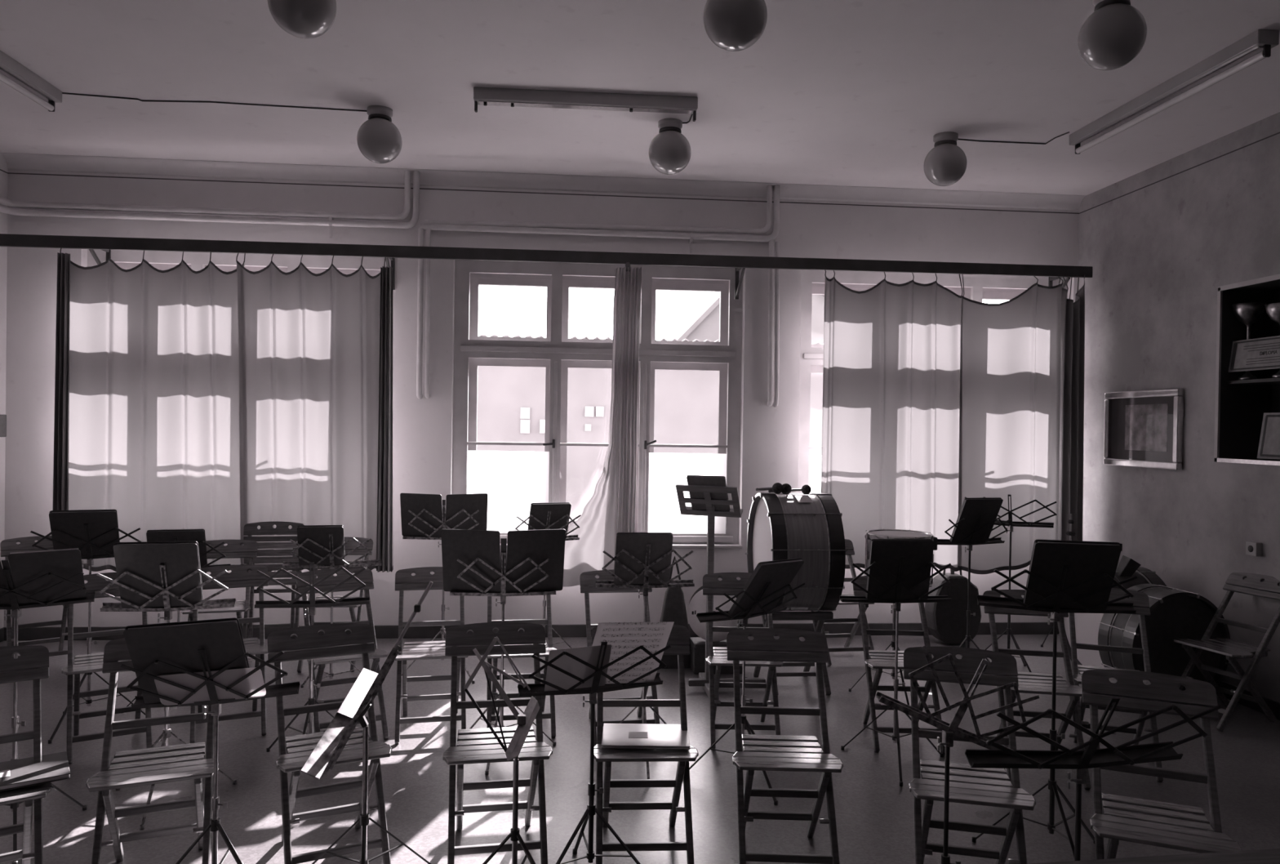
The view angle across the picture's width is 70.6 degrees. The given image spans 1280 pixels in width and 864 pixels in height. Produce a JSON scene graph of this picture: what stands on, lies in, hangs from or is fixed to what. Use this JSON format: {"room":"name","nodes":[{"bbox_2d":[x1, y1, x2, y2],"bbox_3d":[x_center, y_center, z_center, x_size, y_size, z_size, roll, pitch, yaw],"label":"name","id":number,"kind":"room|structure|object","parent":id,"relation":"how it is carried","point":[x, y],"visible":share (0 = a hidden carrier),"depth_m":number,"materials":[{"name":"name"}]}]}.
{"room":"music room","nodes":[
{"label":"music room","id":0,"kind":"room"},
{"bbox_2d":[0,152,8,628],"bbox_3d":[-4.486,-0.203,1.905,0.300,3.640,9.800,1,0,-5],"label":"wall","id":1,"kind":"structure","parent":0,"point":[3,165],"depth_m":6.76,"materials":[{"name":"paint"}]},
{"bbox_2d":[4,169,1079,626],"bbox_3d":[-0.585,-0.191,7.386,9.050,3.840,0.420,1,0,-5],"label":"wall","id":2,"kind":"structure","parent":0,"point":[423,428],"depth_m":7.09,"materials":[{"name":"paint"}]},
{"bbox_2d":[0,169,410,220],"bbox_3d":[-3.165,-1.841,5.910,2.958,0.392,1.974,1,0,-5],"label":"pipe","id":3,"kind":"object","parent":2,"relation":"attached to","point":[405,213],"visible":1,"depth_m":6.86,"materials":[{"name":"metal"}]},
{"bbox_2d":[0,170,419,237],"bbox_3d":[-3.134,-1.769,5.927,3.026,0.537,2.000,1,0,-5],"label":"pipe","id":4,"kind":"object","parent":2,"relation":"attached to","point":[331,222],"visible":1,"depth_m":6.87,"materials":[{"name":"metal"}]},
{"bbox_2d":[87,248,393,331],"bbox_3d":[-3.104,-0.271,7.104,2.340,2.310,0.350,1,0,-5],"label":"window","id":5,"kind":"structure","parent":2,"relation":"in","point":[124,259],"depth_m":7.05,"materials":[{"name":"paint"}]},
{"bbox_2d":[3,622,1059,640],"bbox_3d":[-0.592,1.581,7.184,8.450,0.100,0.016,1,0,-5],"label":"baseboard","id":6,"kind":"structure","parent":2,"relation":"attached to","point":[1017,628],"depth_m":7.17,"materials":[{"name":"paint"}]},
{"bbox_2d":[0,152,1086,210],"bbox_3d":[-0.536,-1.968,7.122,8.450,0.120,0.120,1,0,-5],"label":"trim","id":7,"kind":"structure","parent":2,"relation":"attached to","point":[21,162],"depth_m":7.11,"materials":[{"name":"paint"}]},
{"bbox_2d":[0,233,1093,548],"bbox_3d":[-0.594,-0.234,7.181,8.375,2.310,0.645,1,0,-5],"label":"window","id":8,"kind":"structure","parent":2,"relation":"in","point":[512,480],"depth_m":7.26,"materials":[{"name":"glass"}]},
{"bbox_2d":[52,247,245,572],"bbox_3d":[-3.543,-0.157,6.581,1.372,2.367,0.111,1,0,-5],"label":"curtain","id":9,"kind":"object","parent":8,"relation":"hanging from","point":[146,418],"visible":0.83,"depth_m":6.60,"materials":[{"name":"fabric"}]},
{"bbox_2d":[235,252,393,572],"bbox_3d":[-2.393,-0.141,6.654,1.153,2.368,0.121,1,0,-5],"label":"curtain","id":10,"kind":"object","parent":8,"relation":"hanging from","point":[315,351],"visible":0.92,"depth_m":6.67,"materials":[{"name":"fabric"}]},
{"bbox_2d":[562,262,642,586],"bbox_3d":[-0.361,-0.064,6.877,0.727,2.470,0.138,1,0,-9],"label":"curtain","id":11,"kind":"object","parent":8,"relation":"hanging from","point":[611,510],"visible":0.91,"depth_m":6.90,"materials":[{"name":"fabric"}]},
{"bbox_2d":[821,269,964,571],"bbox_3d":[1.992,-0.082,7.110,1.152,2.361,0.061,1,0,-5],"label":"curtain","id":12,"kind":"object","parent":8,"relation":"hanging from","point":[890,454],"visible":0.84,"depth_m":7.10,"materials":[{"name":"fabric"}]},
{"bbox_2d":[957,273,1062,573],"bbox_3d":[2.924,-0.061,7.152,0.839,2.376,0.094,1,0,-5],"label":"curtain","id":13,"kind":"object","parent":8,"relation":"hanging from","point":[1011,348],"visible":0.84,"depth_m":7.16,"materials":[{"name":"fabric"}]},
{"bbox_2d":[1057,274,1085,540],"bbox_3d":[3.439,-0.077,7.230,0.239,2.362,0.140,1,0,-5],"label":"curtain","id":14,"kind":"object","parent":8,"relation":"hanging from","point":[1073,313],"visible":0.84,"depth_m":7.20,"materials":[{"name":"fabric"}]},
{"bbox_2d":[424,184,772,234],"bbox_3d":[-0.303,-1.797,7.134,2.736,0.415,0.040,1,0,-5],"label":"pipe","id":15,"kind":"object","parent":2,"relation":"attached to","point":[559,225],"visible":1,"depth_m":7.14,"materials":[{"name":"metal"}]},
{"bbox_2d":[420,184,779,253],"bbox_3d":[-0.291,-1.720,7.149,2.831,0.570,0.074,1,0,-5],"label":"pipe","id":16,"kind":"object","parent":2,"relation":"attached to","point":[691,236],"visible":1,"depth_m":7.13,"materials":[{"name":"metal"}]},
{"bbox_2d":[798,269,1067,493],"bbox_3d":[2.437,-0.192,7.601,2.340,2.310,0.350,1,0,-5],"label":"window","id":17,"kind":"structure","parent":2,"relation":"in","point":[977,287],"depth_m":7.48,"materials":[{"name":"paint"}]},
{"bbox_2d":[0,0,1279,195],"bbox_3d":[-0.101,-2.021,2.281,9.250,0.120,10.600,1,0,-5],"label":"ceiling","id":18,"kind":"structure","parent":0,"point":[830,92],"depth_m":5.14,"materials":[{"name":"paint"}]},
{"bbox_2d":[0,50,62,111],"bbox_3d":[-3.440,-1.967,4.604,0.110,0.127,1.600,1,0,-5],"label":"lamp","id":19,"kind":"object","parent":18,"relation":"attached to","point":[13,73],"visible":1,"depth_m":5.10,"materials":[{"name":"metal"}]},
{"bbox_2d":[266,0,336,39],"bbox_3d":[-1.418,-1.828,3.794,0.274,0.330,0.274,1,0,-5],"label":"globe lamp","id":20,"kind":"object","parent":18,"relation":"hanging from","point":[301,19],"visible":1,"depth_m":3.73,"materials":[{"name":"glass"}]},
{"bbox_2d":[356,105,402,163],"bbox_3d":[-1.626,-1.847,5.642,0.274,0.330,0.274,1,0,-5],"label":"globe lamp","id":21,"kind":"object","parent":18,"relation":"hanging from","point":[379,140],"visible":1,"depth_m":5.56,"materials":[{"name":"glass"}]},
{"bbox_2d":[473,87,697,121],"bbox_3d":[-0.316,-1.926,5.334,1.312,0.127,0.100,1,0,-5],"label":"lamp","id":22,"kind":"object","parent":18,"relation":"attached to","point":[485,96],"visible":1,"depth_m":5.29,"materials":[{"name":"metal"}]},
{"bbox_2d":[648,118,691,174],"bbox_3d":[0.192,-1.821,5.797,0.274,0.330,0.274,1,0,-5],"label":"globe lamp","id":23,"kind":"object","parent":18,"relation":"hanging from","point":[669,153],"visible":1,"depth_m":5.71,"materials":[{"name":"glass"}]},
{"bbox_2d":[702,0,767,51],"bbox_3d":[0.407,-1.801,3.859,0.274,0.330,0.274,1,0,-5],"label":"globe lamp","id":24,"kind":"object","parent":18,"relation":"hanging from","point":[731,25],"visible":1,"depth_m":3.77,"materials":[{"name":"glass"}]},
{"bbox_2d":[923,131,967,186],"bbox_3d":[2.020,-1.795,5.977,0.274,0.330,0.274,1,0,-5],"label":"globe lamp","id":25,"kind":"object","parent":18,"relation":"hanging from","point":[945,164],"visible":1,"depth_m":5.89,"materials":[{"name":"glass"}]},
{"bbox_2d":[1077,0,1146,70],"bbox_3d":[2.091,-1.777,4.004,0.274,0.330,0.274,1,0,-5],"label":"globe lamp","id":26,"kind":"object","parent":18,"relation":"hanging from","point":[1113,35],"visible":1,"depth_m":3.92,"materials":[{"name":"glass"}]},
{"bbox_2d":[1069,29,1279,154],"bbox_3d":[2.942,-1.876,5.131,0.110,0.127,1.600,1,0,-5],"label":"lamp","id":27,"kind":"object","parent":18,"relation":"attached to","point":[1255,46],"visible":1,"depth_m":4.89,"materials":[{"name":"metal"}]},
{"bbox_2d":[0,634,1279,863],"bbox_3d":[-0.157,1.738,2.312,9.250,0.120,10.600,1,0,-5],"label":"floor","id":28,"kind":"structure","parent":0,"point":[874,814],"depth_m":4.31,"materials":[{"name":"stone"}]},
{"bbox_2d":[0,644,52,863],"bbox_3d":[-2.270,1.221,3.096,0.420,0.844,0.612,1,1,-35],"label":"folding chair","id":29,"kind":"object","parent":28,"relation":"on","point":[36,657],"visible":0.7,"depth_m":3.23,"materials":[{"name":"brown wood"}]},
{"bbox_2d":[0,751,70,791],"bbox_3d":[-2.187,1.184,3.118,0.360,0.020,0.250,1,1,-35],"label":"folder","id":30,"kind":"object","parent":29,"relation":"on","point":[21,772],"visible":1,"depth_m":3.13,"materials":[{"name":"paper"}]},
{"bbox_2d":[0,535,74,671],"bbox_3d":[-4.128,1.167,6.203,0.420,0.844,0.612,0,1,-37],"label":"folding chair","id":31,"kind":"object","parent":28,"relation":"on","point":[9,545],"visible":0.27,"depth_m":6.26,"materials":[{"name":"brown wood"}]},
{"bbox_2d":[0,568,95,863],"bbox_3d":[-2.478,1.079,3.574,0.553,1.108,0.452,1,1,-35],"label":"music stand","id":32,"kind":"object","parent":28,"relation":"on","point":[15,608],"visible":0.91,"depth_m":3.63,"materials":[{"name":"black metal"}]},
{"bbox_2d":[0,547,86,604],"bbox_3d":[-2.466,0.574,3.536,0.498,0.243,0.228,1,1,-23],"label":"folder","id":33,"kind":"object","parent":32,"relation":"on","point":[25,566],"visible":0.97,"depth_m":3.56,"materials":[{"name":"paper"}]},
{"bbox_2d":[30,524,145,743],"bbox_3d":[-3.021,1.052,4.901,0.546,1.122,0.456,1,0,4],"label":"music stand","id":34,"kind":"object","parent":28,"relation":"on","point":[90,558],"visible":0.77,"depth_m":4.94,"materials":[{"name":"black metal"}]},
{"bbox_2d":[48,509,119,555],"bbox_3d":[-2.998,0.548,4.885,0.310,0.269,0.191,1,1,-23],"label":"folder","id":35,"kind":"object","parent":34,"relation":"on","point":[100,522],"visible":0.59,"depth_m":4.86,"materials":[{"name":"plastic"}]},
{"bbox_2d":[61,572,151,764],"bbox_3d":[-2.784,1.199,4.736,0.420,0.844,0.612,1,1,-32],"label":"folding chair","id":36,"kind":"object","parent":28,"relation":"on","point":[86,663],"visible":0.53,"depth_m":4.68,"materials":[{"name":"brown wood"}]},
{"bbox_2d":[85,637,218,863],"bbox_3d":[-1.785,1.226,3.347,0.420,0.844,0.612,1,1,-23],"label":"folding chair","id":37,"kind":"object","parent":28,"relation":"on","point":[162,764],"visible":0.73,"depth_m":3.33,"materials":[{"name":"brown wood"}]},
{"bbox_2d":[97,564,236,829],"bbox_3d":[-2.094,1.103,3.949,0.543,1.065,0.473,1,0,-5],"label":"music stand","id":38,"kind":"object","parent":28,"relation":"on","point":[224,602],"visible":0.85,"depth_m":3.97,"materials":[{"name":"metal"}]},
{"bbox_2d":[112,540,203,608],"bbox_3d":[-2.092,0.624,3.935,0.325,0.310,0.166,1,0,-15],"label":"folder","id":39,"kind":"object","parent":38,"relation":"on","point":[180,559],"visible":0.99,"depth_m":3.91,"materials":[{"name":"plastic"}]},
{"bbox_2d":[120,648,300,863],"bbox_3d":[-1.474,1.183,3.189,0.543,0.936,0.453,1,0,-5],"label":"music stand","id":40,"kind":"object","parent":28,"relation":"on","point":[288,688],"visible":0.97,"depth_m":3.09,"materials":[{"name":"black metal"}]},
{"bbox_2d":[123,617,249,703],"bbox_3d":[-1.507,0.772,3.033,0.367,0.321,0.174,1,0,-9],"label":"folder","id":41,"kind":"object","parent":40,"relation":"on","point":[177,644],"visible":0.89,"depth_m":2.99,"materials":[{"name":"plastic"}]},
{"bbox_2d":[154,666,266,705],"bbox_3d":[-1.458,0.865,3.071,0.345,0.138,0.065,1,0,-9],"label":"card","id":42,"kind":"object","parent":40,"relation":"on","point":[228,677],"visible":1,"depth_m":3.07,"materials":[{"name":"grey paper"}]},
{"bbox_2d":[181,539,257,638],"bbox_3d":[-2.855,1.187,6.132,0.420,0.844,0.612,1,1,-17],"label":"folding chair","id":43,"kind":"object","parent":28,"relation":"on","point":[233,548],"visible":0.42,"depth_m":6.33,"materials":[{"name":"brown wood"}]},
{"bbox_2d":[190,564,268,742],"bbox_3d":[-2.292,1.204,5.036,0.420,0.844,0.612,1,1,-25],"label":"folding chair","id":44,"kind":"object","parent":28,"relation":"on","point":[239,577],"visible":0.45,"depth_m":5.18,"materials":[{"name":"brown wood"}]},
{"bbox_2d":[243,520,303,650],"bbox_3d":[-2.673,1.127,6.583,0.420,0.947,0.130,1,0,-11],"label":"folded chair","id":45,"kind":"object","parent":28,"relation":"on","point":[266,527],"visible":0.66,"depth_m":6.58,"materials":[{"name":"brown wood"}]},
{"bbox_2d":[254,561,369,751],"bbox_3d":[-1.629,1.137,4.421,0.540,1.003,0.453,1,0,-5],"label":"music stand","id":46,"kind":"object","parent":28,"relation":"on","point":[312,603],"visible":0.8,"depth_m":4.48,"materials":[{"name":"black metal"}]},
{"bbox_2d":[266,622,391,863],"bbox_3d":[-1.218,1.233,3.546,0.420,0.844,0.612,1,1,-27],"label":"folding chair","id":47,"kind":"object","parent":28,"relation":"on","point":[294,751],"visible":0.88,"depth_m":3.56,"materials":[{"name":"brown wood"}]},
{"bbox_2d":[282,533,382,687],"bbox_3d":[-1.910,1.119,5.489,0.566,1.012,0.453,1,0,5],"label":"music stand","id":48,"kind":"object","parent":28,"relation":"on","point":[377,562],"visible":0.6,"depth_m":5.53,"materials":[{"name":"metal"}]},
{"bbox_2d":[297,524,344,565],"bbox_3d":[-1.936,0.690,5.488,0.265,0.261,0.142,1,0,-13],"label":"folder","id":49,"kind":"object","parent":48,"relation":"on","point":[319,534],"visible":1,"depth_m":5.47,"materials":[{"name":"plastic"}]},
{"bbox_2d":[296,567,389,738],"bbox_3d":[-1.638,1.214,4.985,0.420,0.844,0.612,1,1,-29],"label":"folding chair","id":50,"kind":"object","parent":28,"relation":"on","point":[366,575],"visible":0.62,"depth_m":5.03,"materials":[{"name":"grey wood"}]},
{"bbox_2d":[300,581,435,863],"bbox_3d":[-1.018,1.099,3.220,0.507,1.116,0.625,1,1,32],"label":"music stand","id":51,"kind":"object","parent":28,"relation":"on","point":[363,691],"visible":1,"depth_m":3.22,"materials":[{"name":"metal"}]},
{"bbox_2d":[300,712,351,779],"bbox_3d":[-1.053,1.052,3.045,0.060,0.125,0.303,1,0,2],"label":"tray","id":52,"kind":"object","parent":51,"relation":"on","point":[335,734],"depth_m":3.04,"materials":[{"name":"grey metal"}]},
{"bbox_2d":[336,667,377,719],"bbox_3d":[-1.048,0.972,3.380,0.067,0.076,0.430,1,0,-5],"label":"tray","id":53,"kind":"object","parent":51,"relation":"on","point":[353,705],"depth_m":3.31,"materials":[{"name":"paper"}]},
{"bbox_2d":[394,566,468,743],"bbox_3d":[-1.169,1.221,5.066,0.420,0.844,0.612,1,0,-13],"label":"folding chair","id":54,"kind":"object","parent":28,"relation":"on","point":[404,580],"visible":0.64,"depth_m":5.07,"materials":[{"name":"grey wood"}]},
{"bbox_2d":[401,504,479,683],"bbox_3d":[-1.314,1.055,6.113,0.536,1.148,0.453,1,0,5],"label":"music stand","id":55,"kind":"object","parent":28,"relation":"on","point":[442,631],"visible":0.64,"depth_m":6.00,"materials":[{"name":"metal"}]},
{"bbox_2d":[400,493,488,537],"bbox_3d":[-1.305,0.555,6.024,0.572,0.300,0.136,1,0,-8],"label":"folder","id":56,"kind":"object","parent":55,"relation":"on","point":[415,503],"visible":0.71,"depth_m":6.01,"materials":[{"name":"plastic"}]},
{"bbox_2d":[442,622,552,863],"bbox_3d":[-0.573,1.242,3.614,0.420,0.844,0.611,1,0,-11],"label":"folding chair","id":57,"kind":"object","parent":28,"relation":"on","point":[474,745],"visible":0.96,"depth_m":3.63,"materials":[{"name":"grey wood"}]},
{"bbox_2d":[463,635,539,863],"bbox_3d":[-0.470,1.185,3.155,0.503,0.963,0.503,1,0,-5],"label":"music stand","id":58,"kind":"object","parent":28,"relation":"on","point":[525,721],"visible":1,"depth_m":3.12,"materials":[{"name":"metal"}]},
{"bbox_2d":[505,695,537,759],"bbox_3d":[-0.408,1.014,3.110,0.026,0.113,0.342,1,0,9],"label":"tray","id":59,"kind":"object","parent":58,"relation":"on","point":[525,721],"depth_m":3.11,"materials":[{"name":"metal"}]},
{"bbox_2d":[449,552,555,774],"bbox_3d":[-0.718,1.129,4.573,0.538,1.043,0.453,1,0,5],"label":"music stand","id":60,"kind":"object","parent":28,"relation":"on","point":[503,593],"visible":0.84,"depth_m":4.62,"materials":[{"name":"metal"}]},
{"bbox_2d":[440,528,565,592],"bbox_3d":[-0.696,0.659,4.612,0.624,0.339,0.153,1,0,-7],"label":"folder","id":61,"kind":"object","parent":60,"relation":"on","point":[466,545],"visible":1,"depth_m":4.60,"materials":[{"name":"paper"}]},
{"bbox_2d":[486,594,555,737],"bbox_3d":[-0.681,1.228,5.130,0.420,0.844,0.611,1,0,-10],"label":"folding chair","id":62,"kind":"object","parent":28,"relation":"on","point":[551,715],"visible":0.43,"depth_m":5.06,"materials":[{"name":"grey wood"}]},
{"bbox_2d":[517,641,671,863],"bbox_3d":[-0.194,1.200,3.357,0.542,0.938,0.453,1,0,-15],"label":"music stand","id":63,"kind":"object","parent":28,"relation":"on","point":[536,689],"visible":0.99,"depth_m":3.26,"materials":[{"name":"black metal"}]},
{"bbox_2d":[544,644,611,691],"bbox_3d":[-0.220,0.839,3.207,0.230,0.180,0.101,1,1,-18],"label":"page","id":64,"kind":"object","parent":63,"relation":"on","point":[590,654],"visible":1,"depth_m":3.20,"materials":[{"name":"grey paper"}]},
{"bbox_2d":[591,621,674,683],"bbox_3d":[-0.044,0.797,3.254,0.299,0.270,0.143,1,1,-21],"label":"sheet music","id":65,"kind":"object","parent":63,"relation":"on","point":[624,637],"visible":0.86,"depth_m":3.25,"materials":[{"name":"white paper"}]},
{"bbox_2d":[579,568,662,745],"bbox_3d":[-0.109,1.237,5.061,0.420,0.844,0.612,1,0,-9],"label":"folding chair","id":66,"kind":"object","parent":28,"relation":"on","point":[587,579],"visible":0.23,"depth_m":5.22,"materials":[{"name":"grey wood"}]},
{"bbox_2d":[595,543,694,778],"bbox_3d":[0.030,1.108,4.477,0.520,1.111,0.453,1,0,-5],"label":"music stand","id":67,"kind":"object","parent":28,"relation":"on","point":[599,583],"visible":0.57,"depth_m":4.52,"materials":[{"name":"metal"}]},
{"bbox_2d":[613,532,672,584],"bbox_3d":[0.016,0.633,4.503,0.280,0.275,0.117,1,0,-7],"label":"folder","id":68,"kind":"object","parent":67,"relation":"on","point":[634,543],"visible":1,"depth_m":4.48,"materials":[{"name":"paper"}]},
{"bbox_2d":[591,624,698,863],"bbox_3d":[0.010,1.250,3.646,0.420,0.844,0.612,1,0,-3],"label":"folding chair","id":69,"kind":"object","parent":28,"relation":"on","point":[679,634],"visible":0.51,"depth_m":3.57,"materials":[{"name":"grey wood"}]},
{"bbox_2d":[600,723,690,748],"bbox_3d":[0.022,1.217,3.621,0.345,0.013,0.255,1,0,0],"label":"folder","id":70,"kind":"object","parent":69,"relation":"on","point":[638,735],"visible":0.84,"depth_m":3.59,"materials":[{"name":"paper"}]},
{"bbox_2d":[658,555,690,668],"bbox_3d":[0.239,1.260,6.350,0.270,0.782,0.120,1,0,-5],"label":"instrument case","id":71,"kind":"object","parent":28,"relation":"on","point":[673,608],"visible":0.5,"depth_m":6.31,"materials":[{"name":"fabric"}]},
{"bbox_2d":[675,484,765,699],"bbox_3d":[0.503,0.996,5.805,0.482,1.315,0.456,1,1,41],"label":"music stand","id":72,"kind":"object","parent":28,"relation":"on","point":[703,680],"visible":0.8,"depth_m":5.76,"materials":[{"name":"black wood"}]},
{"bbox_2d":[702,572,783,748],"bbox_3d":[0.567,1.247,5.025,0.420,0.844,0.611,1,0,1],"label":"folding chair","id":73,"kind":"object","parent":28,"relation":"on","point":[729,584],"visible":0.72,"depth_m":4.98,"materials":[{"name":"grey wood"}]},
{"bbox_2d":[689,582,804,804],"bbox_3d":[0.529,1.183,4.257,0.548,0.978,0.452,1,1,-25],"label":"music stand","id":74,"kind":"object","parent":28,"relation":"on","point":[722,615],"visible":0.8,"depth_m":4.29,"materials":[{"name":"black metal"}]},
{"bbox_2d":[727,557,804,616],"bbox_3d":[0.591,0.732,4.244,0.275,0.289,0.232,1,1,-35],"label":"folder","id":75,"kind":"object","parent":74,"relation":"on","point":[780,573],"visible":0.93,"depth_m":4.21,"materials":[{"name":"plastic"}]},
{"bbox_2d":[726,627,843,863],"bbox_3d":[0.564,1.259,3.571,0.420,0.844,0.612,1,0,2],"label":"folding chair","id":76,"kind":"object","parent":28,"relation":"on","point":[761,752],"visible":1,"depth_m":3.60,"materials":[{"name":"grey wood"}]},
{"bbox_2d":[753,610,833,694],"bbox_3d":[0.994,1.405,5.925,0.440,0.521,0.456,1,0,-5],"label":"folding chair","id":77,"kind":"object","parent":28,"relation":"on","point":[818,618],"visible":0.46,"depth_m":5.77,"materials":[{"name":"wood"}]},
{"bbox_2d":[745,492,847,611],"bbox_3d":[1.004,0.787,5.920,0.473,0.777,0.774,1,0,-5],"label":"bass drum","id":78,"kind":"object","parent":77,"relation":"on","point":[780,526],"visible":0.84,"depth_m":5.62,"materials":[{"name":"wood"}]},
{"bbox_2d":[839,556,951,786],"bbox_3d":[1.281,1.153,4.511,0.562,1.057,0.452,1,0,10],"label":"music stand","id":79,"kind":"object","parent":28,"relation":"on","point":[895,736],"visible":0.94,"depth_m":4.57,"materials":[{"name":"black metal"}]},
{"bbox_2d":[866,538,933,599],"bbox_3d":[1.310,0.695,4.557,0.318,0.315,0.087,1,0,-5],"label":"folder","id":80,"kind":"object","parent":79,"relation":"on","point":[886,553],"visible":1,"depth_m":4.54,"materials":[{"name":"plastic"}]},
{"bbox_2d":[853,575,945,754],"bbox_3d":[1.434,1.260,5.007,0.420,0.844,0.612,1,0,3],"label":"folding chair","id":81,"kind":"object","parent":28,"relation":"on","point":[878,660],"visible":0.59,"depth_m":4.96,"materials":[{"name":"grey wood"}]},
{"bbox_2d":[924,568,981,644],"bbox_3d":[2.492,1.365,7.195,0.400,0.624,0.200,1,0,-5],"label":"drum","id":82,"kind":"object","parent":28,"relation":"on","point":[946,621],"visible":0.88,"depth_m":7.10,"materials":[{"name":"plastic"}]},
{"bbox_2d":[875,644,1039,863],"bbox_3d":[0.948,1.164,2.802,0.524,1.053,0.452,1,0,15],"label":"music stand","id":83,"kind":"object","parent":28,"relation":"on","point":[948,731],"visible":0.93,"depth_m":2.72,"materials":[{"name":"metal"}]},
{"bbox_2d":[903,645,1035,863],"bbox_3d":[1.188,1.271,3.293,0.420,0.844,0.612,1,0,13],"label":"folding chair","id":84,"kind":"object","parent":28,"relation":"on","point":[993,787],"visible":0.97,"depth_m":3.33,"materials":[{"name":"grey wood"}]},
{"bbox_2d":[937,514,1011,662],"bbox_3d":[2.247,1.111,6.015,0.471,1.144,0.524,1,1,44],"label":"music stand","id":85,"kind":"object","parent":28,"relation":"on","point":[994,540],"visible":0.74,"depth_m":6.04,"materials":[{"name":"black metal"}]},
{"bbox_2d":[949,497,1003,542],"bbox_3d":[2.227,0.586,5.983,0.280,0.314,0.180,1,0,-15],"label":"folder","id":86,"kind":"object","parent":85,"relation":"on","point":[971,508],"visible":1,"depth_m":5.96,"materials":[{"name":"paper"}]},
{"bbox_2d":[982,589,1091,789],"bbox_3d":[2.008,1.272,4.591,0.420,0.844,0.611,1,0,10],"label":"folding chair","id":87,"kind":"object","parent":28,"relation":"on","point":[1028,682],"visible":0.44,"depth_m":4.62,"materials":[{"name":"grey wood"}]},
{"bbox_2d":[972,564,1137,857],"bbox_3d":[1.647,1.101,3.517,0.571,1.189,0.473,1,0,-5],"label":"music stand","id":88,"kind":"object","parent":28,"relation":"on","point":[1010,602],"visible":0.97,"depth_m":3.56,"materials":[{"name":"black metal"}]},
{"bbox_2d":[1023,538,1121,609],"bbox_3d":[1.657,0.552,3.475,0.300,0.290,0.205,1,0,12],"label":"folder","id":89,"kind":"object","parent":88,"relation":"on","point":[1086,560],"visible":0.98,"depth_m":3.45,"materials":[{"name":"paper"}]},
{"bbox_2d":[964,697,1221,860],"bbox_3d":[1.096,1.162,2.196,0.592,1.071,0.452,1,0,15],"label":"music stand","id":90,"kind":"object","parent":28,"relation":"on","point":[1078,761],"visible":0.98,"depth_m":2.25,"materials":[{"name":"black metal"}]},
{"bbox_2d":[1057,566,1166,666],"bbox_3d":[3.320,1.319,6.315,0.442,0.748,0.756,1,0,-5],"label":"bass drum","id":91,"kind":"object","parent":28,"relation":"on","point":[1086,624],"visible":0.14,"depth_m":6.30,"materials":[{"name":"metal"}]},
{"bbox_2d":[1068,587,1163,782],"bbox_3d":[2.463,1.278,4.713,0.420,0.844,0.611,1,1,19],"label":"folding chair","id":92,"kind":"object","parent":28,"relation":"on","point":[1140,601],"visible":0.43,"depth_m":4.79,"materials":[{"name":"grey wood"}]},
{"bbox_2d":[1081,669,1242,859],"bbox_3d":[1.705,1.282,2.983,0.420,0.844,0.612,1,1,22],"label":"folding chair","id":93,"kind":"object","parent":28,"relation":"on","point":[1125,818],"visible":0.89,"depth_m":3.05,"materials":[{"name":"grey wood"}]},
{"bbox_2d":[1097,583,1230,704],"bbox_3d":[3.340,1.346,5.764,0.704,0.704,0.328,1,0,-11],"label":"bass drum","id":94,"kind":"object","parent":28,"relation":"on","point":[1175,613],"visible":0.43,"depth_m":5.65,"materials":[{"name":"metal"}]},
{"bbox_2d":[1169,572,1279,731],"bbox_3d":[3.530,1.288,5.406,0.612,0.844,0.420,1,1,-19],"label":"folding chair","id":95,"kind":"object","parent":28,"relation":"on","point":[1269,588],"visible":0.94,"depth_m":5.40,"materials":[{"name":"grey wood"}]},
{"bbox_2d":[1078,111,1279,702],"bbox_3d":[4.303,-0.078,2.694,0.450,3.840,9.800,1,0,-5],"label":"wall","id":96,"kind":"structure","parent":0,"point":[1159,242],"depth_m":6.22,"materials":[{"name":"paint"}]},
{"bbox_2d":[1103,388,1184,470],"bbox_3d":[3.694,-0.023,6.656,0.050,0.565,0.849,1,0,-5],"label":"framed picture","id":97,"kind":"object","parent":96,"relation":"attached to","point":[1144,428],"visible":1,"depth_m":6.61,"materials":[{"name":"silver metal"}]},
{"bbox_2d":[1124,403,1168,451],"bbox_3d":[3.704,-0.032,6.617,0.004,0.339,0.476,1,0,-5],"label":"print","id":98,"kind":"object","parent":97,"relation":"attached to","point":[1146,424],"depth_m":6.60},
{"bbox_2d":[1213,273,1279,465],"bbox_3d":[4.064,-0.366,4.936,0.386,1.148,2.034,1,0,-5],"label":"display cabinet","id":99,"kind":"object","parent":96,"relation":"attached to","point":[1240,406],"visible":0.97,"depth_m":5.92,"materials":[{"name":"wood"}]},
{"bbox_2d":[1227,335,1279,372],"bbox_3d":[3.897,-0.489,5.594,0.038,0.204,0.686,1,0,-5],"label":"certificate","id":100,"kind":"object","parent":99,"relation":"on","point":[1264,353],"visible":1,"depth_m":5.70,"materials":[{"name":"paper"}]},
{"label":"outside","id":101,"kind":"structure","parent":0,"visible":0},
{"bbox_3d":[-0.540,1.906,28.084,70.000,0.300,40.000,1,0,-5],"label":"ground","id":102,"kind":"structure","parent":101,"visible":0},
{"bbox_2d":[476,333,823,519],"bbox_3d":[-0.694,0.173,18.891,30.000,3.716,7.250,1,0,-5],"label":"outbuilding","id":103,"kind":"structure","parent":102,"relation":"on","point":[511,400],"depth_m":15.98,"materials":[{"name":"white concrete"}]},
{"bbox_2d":[667,291,824,343],"bbox_3d":[3.302,-1.687,28.293,11.935,6.998,8.200,1,0,-5],"label":"house","id":104,"kind":"structure","parent":102,"relation":"on","point":[703,325],"depth_m":24.48,"materials":[{"name":"white paint"}]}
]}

